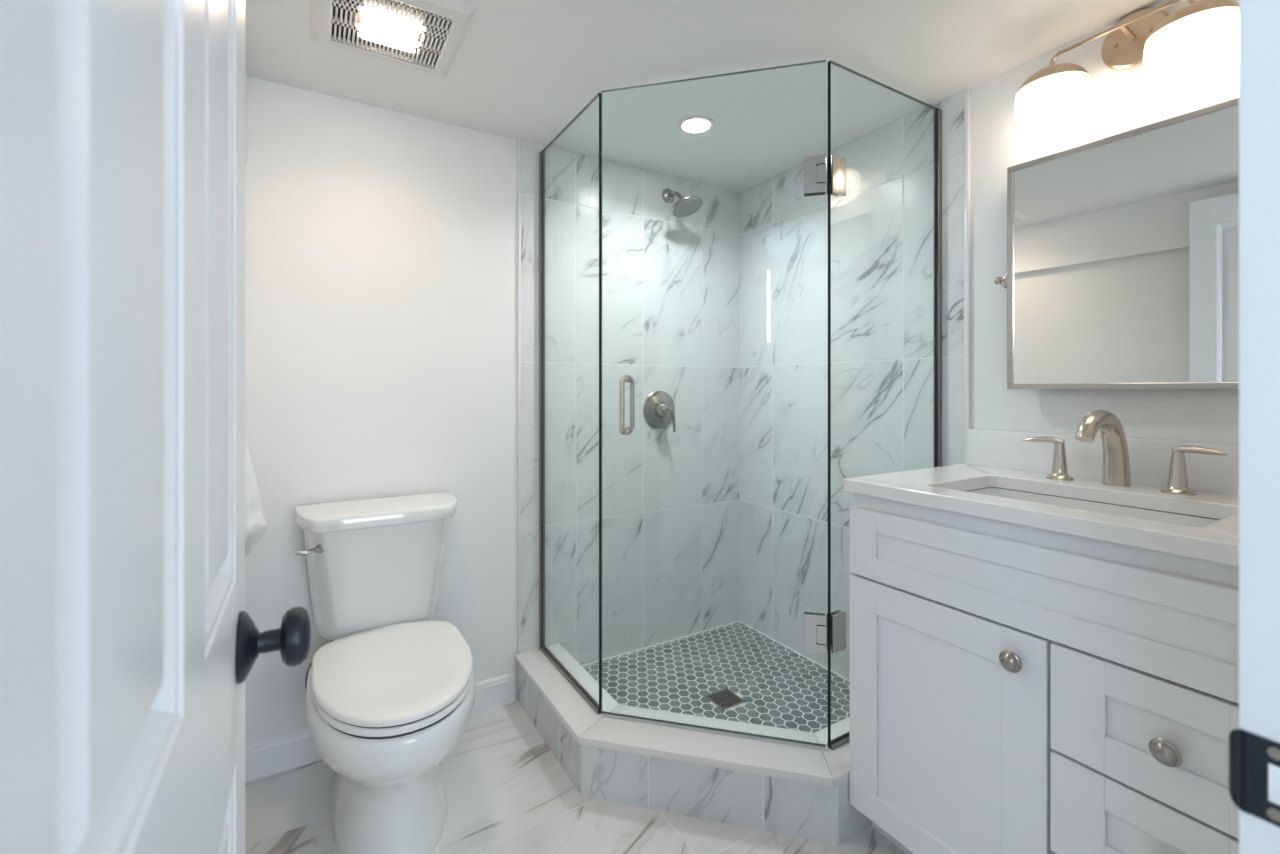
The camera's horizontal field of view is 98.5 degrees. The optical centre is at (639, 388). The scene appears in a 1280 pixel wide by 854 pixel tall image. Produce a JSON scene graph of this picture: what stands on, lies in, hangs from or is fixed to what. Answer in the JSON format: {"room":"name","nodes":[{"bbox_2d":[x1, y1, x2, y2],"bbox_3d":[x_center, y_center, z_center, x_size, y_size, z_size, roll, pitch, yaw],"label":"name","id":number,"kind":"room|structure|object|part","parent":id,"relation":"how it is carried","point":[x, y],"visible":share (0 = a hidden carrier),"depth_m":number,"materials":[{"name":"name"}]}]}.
{"room":"bathroom","nodes":[
{"label":"bathroom","id":0,"kind":"room"},
{"bbox_2d":[245,69,246,162],"bbox_3d":[-0.701,0.113,0.725,0.142,2.055,1.975,0,0,-31],"label":"wall","id":1,"kind":"structure","parent":0,"point":[245,69],"depth_m":1.59,"materials":[{"name":"white paint"}]},
{"bbox_2d":[245,434,266,556],"bbox_3d":[-0.958,0.171,1.322,0.108,0.491,0.316,0,0,-31],"label":"hand towel","id":2,"kind":"object","parent":1,"relation":"hanging from","point":[255,522],"visible":0.12,"depth_m":1.30,"materials":[{"name":"white fabric"}]},
{"bbox_2d":[245,76,517,744],"bbox_3d":[-0.385,0.113,2.124,2.122,2.055,0.100,0,0,-31],"label":"wall","id":3,"kind":"structure","parent":0,"point":[381,244],"depth_m":1.79,"materials":[{"name":"white paint"}]},
{"bbox_2d":[305,641,331,688],"bbox_3d":[-0.949,0.851,1.651,0.093,0.265,0.133,0,0,-31],"label":"supply hose","id":4,"kind":"object","parent":3,"relation":"attached to","point":[330,641],"visible":0.05,"depth_m":1.58,"materials":[{"name":"silver metal"}]},
{"bbox_2d":[245,672,514,782],"bbox_3d":[-0.820,1.089,1.797,0.840,0.102,0.014,0,0,-31],"label":"baseboard","id":5,"kind":"structure","parent":3,"relation":"attached to","point":[281,753],"depth_m":1.66,"materials":[{"name":"white paint"}]},
{"bbox_2d":[518,140,520,652],"bbox_3d":[-0.443,0.026,2.025,0.010,1.883,0.011,0,0,-31],"label":"trim","id":6,"kind":"structure","parent":3,"relation":"attached to","point":[519,141],"depth_m":2.02,"materials":[{"name":"white paint"}]},
{"bbox_2d":[521,140,738,665],"bbox_3d":[0.014,0.113,2.299,1.057,2.055,0.010,0,0,-31],"label":"wall tile","id":7,"kind":"object","parent":3,"relation":"attached to","point":[670,283],"depth_m":2.25,"materials":[{"name":"stone"}]},
{"bbox_2d":[643,391,675,431],"bbox_3d":[0.099,0.094,2.302,0.160,0.173,0.072,0,0,-31],"label":"shower valve","id":8,"kind":"object","parent":3,"relation":"attached to","point":[659,407],"visible":1,"depth_m":2.30,"materials":[{"name":"silver metal"}]},
{"bbox_3d":[0.127,0.127,2.289,0.054,0.107,0.021,0,0,-39],"label":"lever","id":9,"kind":"part","parent":8,"relation":"part of","materials":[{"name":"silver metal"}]},
{"bbox_2d":[662,188,702,216],"bbox_3d":[0.172,-0.784,2.272,0.132,0.144,0.198,0,0,-31],"label":"showerhead","id":10,"kind":"object","parent":3,"relation":"attached to","point":[688,205],"visible":1,"depth_m":2.25,"materials":[{"name":"silver metal"}]},
{"bbox_3d":[0.151,-0.803,2.304,0.021,0.065,0.102,0,0,-31],"label":"arm","id":11,"kind":"part","parent":10,"relation":"part of","materials":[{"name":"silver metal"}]},
{"bbox_2d":[245,699,905,853],"bbox_3d":[0.126,1.165,1.270,2.122,0.050,2.090,0,0,-31],"label":"floor","id":12,"kind":"structure","parent":0,"point":[507,792],"depth_m":1.47,"materials":[{"name":"tile"}]},
{"bbox_2d":[295,491,475,853],"bbox_3d":[-0.662,0.743,1.469,0.451,0.794,0.700,0,0,-31],"label":"toilet","id":13,"kind":"object","parent":12,"relation":"on","point":[392,693],"visible":1,"depth_m":1.39,"materials":[{"name":"white ceramic"}]},
{"bbox_3d":[-0.891,0.438,1.489,0.027,0.026,0.072,0,0,33],"label":"flush lever","id":14,"kind":"part","parent":13,"relation":"part of","materials":[{"name":"silver metal"}]},
{"bbox_3d":[-0.779,0.560,1.664,0.412,0.344,0.240,0,0,-31],"label":"tank","id":15,"kind":"part","parent":13,"relation":"part of","materials":[{"name":"white ceramic"}]},
{"bbox_3d":[-0.774,0.366,1.657,0.451,0.041,0.262,0,0,-31],"label":"tank lid","id":16,"kind":"part","parent":13,"relation":"part of","materials":[{"name":"white ceramic"}]},
{"bbox_3d":[-0.628,0.938,1.413,0.391,0.404,0.570,0,0,-31],"label":"bowl","id":17,"kind":"part","parent":13,"relation":"part of","materials":[{"name":"white ceramic"}]},
{"bbox_3d":[-0.617,0.723,1.393,0.368,0.017,0.516,0,0,-31],"label":"seat","id":18,"kind":"part","parent":13,"relation":"part of","materials":[{"name":"white plastic"}]},
{"bbox_3d":[-0.618,0.700,1.396,0.369,0.020,0.522,0,0,-31],"label":"lid","id":19,"kind":"part","parent":13,"relation":"part of","materials":[{"name":"white plastic"}]},
{"bbox_2d":[515,643,870,844],"bbox_3d":[0.233,1.054,1.699,1.488,0.172,0.527,0,0,14],"label":"shower curb","id":20,"kind":"object","parent":12,"relation":"on","point":[790,790],"visible":0.76,"depth_m":1.50,"materials":[{"name":"stone"}]},
{"bbox_2d":[539,60,941,749],"bbox_3d":[0.241,0.043,1.702,1.368,1.850,0.427,0,0,13],"label":"shower enclosure","id":21,"kind":"object","parent":20,"relation":"on","point":[831,170],"visible":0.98,"depth_m":1.64,"materials":[{"name":"clear glass"}]},
{"bbox_3d":[-0.243,0.042,1.850,0.010,1.848,0.489,0,0,-31],"label":"fixed panel","id":22,"kind":"part","parent":21,"relation":"part of","materials":[{"name":"clear glass"}]},
{"bbox_3d":[-0.037,0.047,1.615,0.022,0.176,0.128,0,0,14],"label":"door handle","id":23,"kind":"part","parent":21,"relation":"part of","materials":[{"name":"silver metal"}]},
{"bbox_3d":[0.193,0.038,1.558,0.632,1.841,0.010,0,0,14],"label":"door panel","id":24,"kind":"part","parent":21,"relation":"part of","materials":[{"name":"clear glass"}]},
{"bbox_3d":[0.474,0.657,1.496,0.054,0.101,0.006,0,0,14],"label":"door plate","id":25,"kind":"part","parent":21,"relation":"part of","materials":[{"name":"silver metal"}]},
{"bbox_3d":[0.470,-0.577,1.479,0.043,0.101,0.043,0,0,-31],"label":"door plate","id":26,"kind":"part","parent":21,"relation":"part of","materials":[{"name":"silver metal"}]},
{"bbox_3d":[0.470,0.657,1.479,0.054,0.101,0.006,0,0,14],"label":"door plate","id":27,"kind":"part","parent":21,"relation":"part of","materials":[{"name":"silver metal"}]},
{"bbox_3d":[0.528,-0.577,1.504,0.052,0.101,0.006,0,0,-31],"label":"panel plate","id":28,"kind":"part","parent":21,"relation":"part of","materials":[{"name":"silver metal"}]},
{"bbox_3d":[0.528,0.657,1.504,0.052,0.101,0.006,0,0,-31],"label":"panel plate","id":29,"kind":"part","parent":21,"relation":"part of","materials":[{"name":"silver metal"}]},
{"bbox_3d":[0.537,-0.577,1.489,0.052,0.101,0.006,0,0,-31],"label":"panel plate","id":30,"kind":"part","parent":21,"relation":"part of","materials":[{"name":"silver metal"}]},
{"bbox_3d":[0.537,0.657,1.489,0.052,0.101,0.006,0,0,-31],"label":"panel plate","id":31,"kind":"part","parent":21,"relation":"part of","materials":[{"name":"silver metal"}]},
{"bbox_3d":[0.728,0.042,1.613,0.511,1.848,0.010,0,0,-31],"label":"fixed panel","id":32,"kind":"part","parent":21,"relation":"part of","materials":[{"name":"clear glass"}]},
{"bbox_2d":[582,621,849,732],"bbox_3d":[0.303,1.109,1.953,0.897,0.062,0.880,0,0,-31],"label":"floor","id":33,"kind":"structure","parent":12,"relation":"on","point":[780,687],"depth_m":2.03,"materials":[{"name":"tile"}]},
{"bbox_2d":[704,688,745,709],"bbox_3d":[0.295,1.078,1.916,0.102,0.004,0.102,0,0,-31],"label":"shower drain","id":34,"kind":"object","parent":33,"relation":"on","point":[724,698],"visible":1,"depth_m":1.91,"materials":[{"name":"silver metal"}]},
{"bbox_2d":[850,487,1238,853],"bbox_3d":[0.947,0.700,1.201,0.584,0.880,0.761,0,0,-31],"label":"vanity cabinet","id":35,"kind":"object","parent":12,"relation":"on","point":[1015,688],"visible":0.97,"depth_m":1.04,"materials":[{"name":"white paint"}]},
{"bbox_3d":[0.649,0.759,1.212,0.019,0.581,0.435,0,0,-31],"label":"door","id":36,"kind":"part","parent":35,"relation":"part of","materials":[{"name":"white paint"}]},
{"bbox_3d":[0.712,0.522,1.057,0.033,0.040,0.040,0,0,-31],"label":"knob","id":37,"kind":"part","parent":35,"relation":"part of","materials":[{"name":"silver metal"}]},
{"bbox_2d":[844,464,1238,565],"bbox_3d":[0.958,0.243,1.208,0.556,0.031,0.788,0,0,-31],"label":"countertop","id":38,"kind":"structure","parent":35,"relation":"on","point":[943,487],"depth_m":1.14,"materials":[{"name":"white stone"}]},
{"bbox_2d":[965,487,1221,526],"bbox_3d":[0.925,0.332,1.184,0.324,0.142,0.494,0,0,-31],"label":"sink basin","id":39,"kind":"object","parent":38,"relation":"in","point":[1114,509],"visible":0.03,"depth_m":1.26,"materials":[{"name":"white ceramic"}]},
{"bbox_2d":[1022,410,1227,495],"bbox_3d":[1.110,0.138,1.295,0.252,0.181,0.290,0,0,10],"label":"faucet","id":40,"kind":"object","parent":38,"relation":"on","point":[1116,465],"visible":1,"depth_m":1.28,"materials":[{"name":"silver metal"}]},
{"bbox_3d":[1.042,0.131,1.424,0.022,0.017,0.090,0,0,-41],"label":"lever","id":41,"kind":"part","parent":40,"relation":"part of","materials":[{"name":"silver metal"}]},
{"bbox_3d":[1.065,0.181,1.398,0.057,0.094,0.057,0,0,-31],"label":"handle","id":42,"kind":"part","parent":40,"relation":"part of","materials":[{"name":"silver metal"}]},
{"bbox_3d":[1.063,0.138,1.267,0.212,0.181,0.053,0,0,-31],"label":"spout","id":43,"kind":"part","parent":40,"relation":"part of","materials":[{"name":"silver metal"}]},
{"bbox_3d":[1.179,0.181,1.207,0.057,0.094,0.057,0,0,-31],"label":"handle","id":44,"kind":"part","parent":40,"relation":"part of","materials":[{"name":"silver metal"}]},
{"bbox_3d":[1.191,0.131,1.175,0.022,0.017,0.090,0,0,-21],"label":"lever","id":45,"kind":"part","parent":40,"relation":"part of","materials":[{"name":"silver metal"}]},
{"bbox_3d":[0.845,0.759,0.886,0.019,0.182,0.313,0,0,-31],"label":"drawer","id":46,"kind":"part","parent":35,"relation":"part of","materials":[{"name":"white paint"}]},
{"bbox_3d":[0.845,0.566,0.886,0.019,0.193,0.313,0,0,-31],"label":"drawer","id":47,"kind":"part","parent":35,"relation":"part of","materials":[{"name":"white paint"}]},
{"bbox_3d":[0.827,0.570,0.866,0.033,0.040,0.040,0,0,-31],"label":"knob","id":48,"kind":"part","parent":35,"relation":"part of","materials":[{"name":"silver metal"}]},
{"bbox_2d":[245,0,1161,191],"bbox_3d":[0.097,-0.940,1.320,2.122,0.050,1.975,0,0,-31],"label":"ceiling","id":49,"kind":"structure","parent":0,"point":[520,69],"depth_m":1.56,"materials":[{"name":"white paint"}]},
{"bbox_2d":[311,0,475,76],"bbox_3d":[-0.623,-0.902,1.375,0.340,0.026,0.335,0,0,-31],"label":"exhaust fan","id":50,"kind":"object","parent":49,"relation":"attached to","point":[423,35],"visible":1,"depth_m":1.37,"materials":[{"name":"white plastic"}]},
{"bbox_2d":[330,0,453,69],"bbox_3d":[-0.624,-0.900,1.376,0.261,0.011,0.242,0,0,-31],"label":"grille","id":51,"kind":"object","parent":50,"relation":"attached to","point":[406,32],"depth_m":1.37,"materials":[{"name":"white plastic"}]},
{"bbox_2d":[677,115,714,133],"bbox_3d":[0.194,-0.912,1.905,0.128,0.006,0.128,0,0,-31],"label":"recessed light","id":52,"kind":"object","parent":49,"relation":"in","point":[695,124],"visible":1,"depth_m":1.89,"materials":[{"name":"white plastic"}]},
{"bbox_2d":[970,0,1238,444],"bbox_3d":[1.015,0.113,1.753,0.100,2.055,1.975,0,0,-31],"label":"wall","id":53,"kind":"structure","parent":0,"point":[1120,101],"depth_m":1.49,"materials":[{"name":"white paint"}]},
{"bbox_2d":[739,89,963,680],"bbox_3d":[0.730,0.113,2.124,0.010,2.055,1.026,0,0,-31],"label":"wall tile","id":54,"kind":"object","parent":53,"relation":"attached to","point":[882,230],"depth_m":2.10,"materials":[{"name":"stone"}]},
{"bbox_2d":[964,87,969,463],"bbox_3d":[0.996,0.026,1.677,0.011,1.883,0.014,0,0,-31],"label":"trim","id":55,"kind":"structure","parent":53,"relation":"attached to","point":[967,90],"depth_m":1.67,"materials":[{"name":"white paint"}]},
{"bbox_2d":[967,429,1238,495],"bbox_3d":[1.193,0.174,1.338,0.019,0.108,0.770,0,0,-31],"label":"backsplash","id":56,"kind":"structure","parent":53,"relation":"attached to","point":[1149,459],"depth_m":1.39,"materials":[{"name":"white stone"}]},
{"bbox_2d":[994,97,1238,388],"bbox_3d":[1.181,-0.307,1.321,0.059,0.615,0.616,0,0,-31],"label":"wall mirror","id":57,"kind":"object","parent":53,"relation":"attached to","point":[1123,248],"visible":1,"depth_m":1.31,"materials":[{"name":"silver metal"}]},
{"bbox_2d":[1014,0,1238,133],"bbox_3d":[1.128,-0.789,1.302,0.171,0.249,0.421,0,0,-31],"label":"vanity light","id":58,"kind":"object","parent":53,"relation":"attached to","point":[1192,44],"visible":0.98,"depth_m":1.27,"materials":[{"name":"white glass"}]},
{"bbox_3d":[1.055,-0.717,1.411,0.158,0.104,0.158,0,0,-31],"label":"globe","id":59,"kind":"part","parent":58,"relation":"part of","materials":[{"name":"white glass"}]},
{"bbox_3d":[1.153,-0.831,1.317,0.081,0.052,0.273,0,0,-31],"label":"arm","id":60,"kind":"part","parent":58,"relation":"part of","materials":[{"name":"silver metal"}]},
{"bbox_3d":[1.190,-0.717,1.186,0.158,0.104,0.158,0,0,-31],"label":"globe","id":61,"kind":"part","parent":58,"relation":"part of","materials":[{"name":"white glass"}]},
{"bbox_3d":[0.631,0.112,0.427,2.122,2.055,0.105,0,0,-31],"label":"wall","id":62,"kind":"structure","parent":0,"visible":0},
{"bbox_2d":[0,0,310,853],"bbox_3d":[-0.257,0.145,0.338,0.096,1.970,0.615,0,0,-31],"label":"door","id":63,"kind":"structure","parent":62,"relation":"in","point":[130,645],"depth_m":0.21,"materials":[{"name":"white paint"}]},
{"bbox_3d":[-0.222,-0.269,0.220,0.035,0.902,0.179,0,0,-31],"label":"panel","id":64,"kind":"part","parent":63,"relation":"part of","materials":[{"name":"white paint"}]},
{"bbox_3d":[-0.351,-0.269,0.435,0.035,0.902,0.179,0,0,-31],"label":"panel","id":65,"kind":"part","parent":63,"relation":"part of","materials":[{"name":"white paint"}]},
{"bbox_3d":[-0.351,0.622,0.435,0.035,0.537,0.179,0,0,-31],"label":"panel","id":66,"kind":"part","parent":63,"relation":"part of","materials":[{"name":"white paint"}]},
{"bbox_3d":[-0.372,0.254,0.556,0.024,0.024,0.024,0,0,-31],"label":"stem","id":67,"kind":"part","parent":63,"relation":"part of","materials":[{"name":"black metal"}]},
{"bbox_2d":[1229,0,1279,853],"bbox_3d":[0.157,0.139,0.149,0.622,2.002,0.126,0,0,-31],"label":"trim","id":68,"kind":"structure","parent":62,"relation":"attached to","point":[1254,748],"depth_m":0.34,"materials":[{"name":"white paint"}]},
{"bbox_3d":[0.395,0.242,0.336,0.006,0.051,0.050,0,0,-31],"label":"strike plate","id":69,"kind":"part","parent":68,"relation":"part of","materials":[{"name":"black metal"}]}
]}

